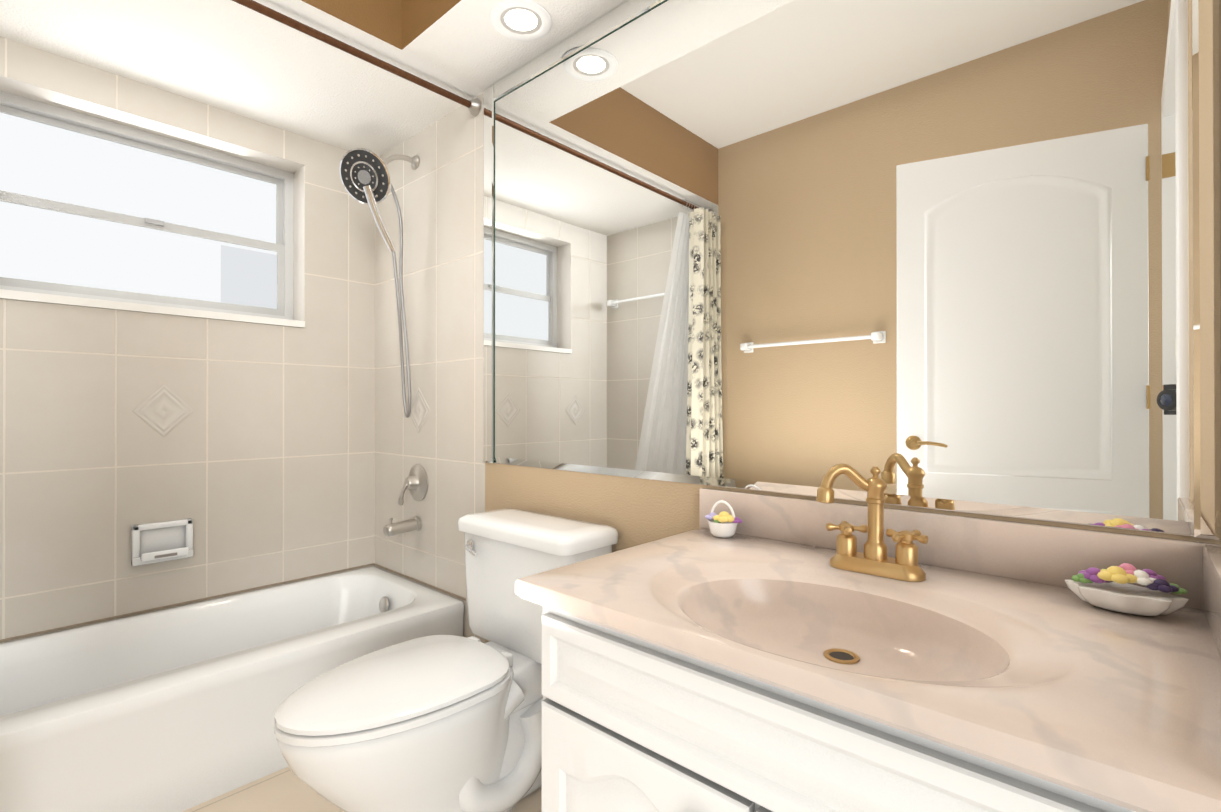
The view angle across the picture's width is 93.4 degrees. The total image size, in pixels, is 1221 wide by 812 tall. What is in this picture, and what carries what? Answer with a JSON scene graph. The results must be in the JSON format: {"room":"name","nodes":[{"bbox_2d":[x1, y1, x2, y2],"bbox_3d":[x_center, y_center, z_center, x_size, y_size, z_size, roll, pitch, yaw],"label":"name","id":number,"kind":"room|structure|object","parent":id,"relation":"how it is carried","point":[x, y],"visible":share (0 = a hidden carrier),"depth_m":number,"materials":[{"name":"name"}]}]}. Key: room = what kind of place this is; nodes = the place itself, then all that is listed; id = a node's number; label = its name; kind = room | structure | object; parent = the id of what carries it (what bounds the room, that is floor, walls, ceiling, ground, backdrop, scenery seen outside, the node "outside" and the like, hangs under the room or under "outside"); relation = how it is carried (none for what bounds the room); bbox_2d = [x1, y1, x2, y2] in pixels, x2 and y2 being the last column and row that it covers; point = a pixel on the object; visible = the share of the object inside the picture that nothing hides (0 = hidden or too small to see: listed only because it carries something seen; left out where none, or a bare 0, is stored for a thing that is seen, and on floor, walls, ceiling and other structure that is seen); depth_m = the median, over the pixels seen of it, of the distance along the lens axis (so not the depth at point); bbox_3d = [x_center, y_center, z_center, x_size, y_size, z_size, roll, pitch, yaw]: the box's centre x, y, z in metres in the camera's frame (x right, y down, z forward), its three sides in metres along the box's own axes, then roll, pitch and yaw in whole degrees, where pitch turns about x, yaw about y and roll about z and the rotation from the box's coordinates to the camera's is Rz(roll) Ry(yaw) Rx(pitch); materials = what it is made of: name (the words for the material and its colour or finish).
{"room":"bathroom","nodes":[
{"label":"bathroom","id":0,"kind":"room"},
{"bbox_2d":[0,36,374,643],"bbox_3d":[-1.675,-0.192,2.093,0.234,2.475,1.782,0,0,42],"label":"wall","id":1,"kind":"structure","parent":0,"point":[256,465],"depth_m":2.09,"materials":[{"name":"tile"}]},
{"bbox_2d":[0,91,292,319],"bbox_3d":[-1.690,-0.673,2.126,0.059,0.647,0.943,0,0,42],"label":"window","id":2,"kind":"structure","parent":1,"relation":"in","point":[91,207],"depth_m":2.09,"materials":[{"name":"white glass"}]},
{"bbox_2d":[0,289,304,327],"bbox_3d":[-1.642,-0.337,2.082,0.191,0.026,0.941,0,0,42],"label":"window sill","id":3,"kind":"structure","parent":1,"relation":"attached to","point":[60,299],"depth_m":1.97,"materials":[{"name":"white stone"}]},
{"bbox_2d":[131,518,192,565],"bbox_3d":[-1.554,0.475,2.005,0.058,0.138,0.171,0,0,42],"label":"soap dish","id":4,"kind":"object","parent":1,"relation":"attached to","point":[157,542],"visible":1,"depth_m":2.01,"materials":[{"name":"ceramic"}]},
{"bbox_2d":[0,563,373,641],"bbox_3d":[-1.584,0.709,2.013,0.003,0.008,1.557,0,0,42],"label":"trim","id":5,"kind":"structure","parent":1,"relation":"attached to","point":[168,606],"depth_m":2.03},
{"bbox_2d":[0,0,627,156],"bbox_3d":[-0.614,-1.276,1.138,2.628,0.314,1.566,0,0,42],"label":"ceiling","id":6,"kind":"structure","parent":0,"point":[234,57],"depth_m":1.81,"materials":[{"name":"white paint"}]},
{"bbox_2d":[490,0,551,40],"bbox_3d":[-0.258,-1.113,1.665,0.178,0.008,0.178,0,0,42],"label":"recessed light","id":7,"kind":"object","parent":6,"relation":"in","point":[524,20],"visible":1,"depth_m":1.66,"materials":[{"name":"white paint"}]},
{"bbox_2d":[182,766,541,811],"bbox_3d":[-0.120,1.062,0.682,4.176,0.045,3.366,0,0,42],"label":"floor","id":8,"kind":"structure","parent":0,"point":[286,789],"depth_m":1.53,"materials":[{"name":"tile"}]},
{"bbox_2d":[0,566,463,811],"bbox_3d":[-1.321,0.877,1.768,0.717,0.333,1.561,0,0,42],"label":"bathtub","id":9,"kind":"object","parent":8,"relation":"on","point":[171,710],"visible":0.81,"depth_m":1.63,"materials":[{"name":"ceramic"}]},
{"bbox_2d":[273,508,618,811],"bbox_3d":[-0.412,0.685,1.460,0.493,0.715,0.791,0,0,42],"label":"toilet","id":10,"kind":"object","parent":8,"relation":"on","point":[442,723],"visible":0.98,"depth_m":1.36,"materials":[{"name":"ceramic"}]},
{"bbox_2d":[515,488,1220,811],"bbox_3d":[0.354,0.620,0.902,0.878,0.842,0.598,0,0,42],"label":"bathroom vanity","id":11,"kind":"object","parent":8,"relation":"on","point":[766,657],"visible":0.98,"depth_m":0.78,"materials":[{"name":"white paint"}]},
{"bbox_2d":[705,500,741,537],"bbox_3d":[0.259,0.254,1.302,0.090,0.081,0.070,0,0,42],"label":"basket","id":12,"kind":"object","parent":11,"relation":"on","point":[723,524],"visible":1,"depth_m":1.28,"materials":[{"name":"white ceramic"}]},
{"bbox_2d":[816,464,927,581],"bbox_3d":[0.462,0.198,1.012,0.171,0.190,0.103,0,0,42],"label":"faucet","id":13,"kind":"object","parent":11,"relation":"on","point":[875,560],"visible":1,"depth_m":1.01,"materials":[{"name":"gold metal"}]},
{"bbox_2d":[1065,563,1188,615],"bbox_3d":[0.736,0.260,0.827,0.133,0.065,0.087,0,0,42],"label":"decorative bowl","id":14,"kind":"object","parent":11,"relation":"on","point":[1097,587],"visible":1,"depth_m":0.81,"materials":[{"name":"white ceramic"}]},
{"bbox_2d":[374,0,1220,642],"bbox_3d":[-0.013,-0.194,1.718,2.736,2.475,0.108,0,0,42],"label":"wall","id":15,"kind":"structure","parent":0,"point":[440,194],"depth_m":2.19,"materials":[{"name":"tile"}]},
{"bbox_2d":[232,0,480,116],"bbox_3d":[-1.008,-1.077,1.493,0.061,0.061,1.562,0,0,42],"label":"rail","id":16,"kind":"object","parent":15,"relation":"attached to","point":[473,106],"visible":1,"depth_m":1.75,"materials":[{"name":"brown metal"}]},
{"bbox_2d":[339,148,427,536],"bbox_3d":[-0.876,-0.258,2.232,0.183,1.535,0.291,0,0,42],"label":"shower","id":17,"kind":"object","parent":15,"relation":"attached to","point":[365,176],"visible":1,"depth_m":2.24,"materials":[{"name":"silver metal"}]},
{"bbox_2d":[374,563,465,600],"bbox_3d":[-0.743,0.876,2.299,0.807,0.340,0.003,0,0,42],"label":"trim","id":18,"kind":"structure","parent":15,"relation":"attached to","point":[380,566],"depth_m":2.31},
{"bbox_2d":[483,0,1220,539],"bbox_3d":[0.216,-0.459,1.429,1.784,1.309,0.012,0,0,42],"label":"mirror","id":19,"kind":"object","parent":15,"relation":"attached to","point":[949,254],"visible":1,"depth_m":1.15,"materials":[{"name":"clear glass"}]}
]}

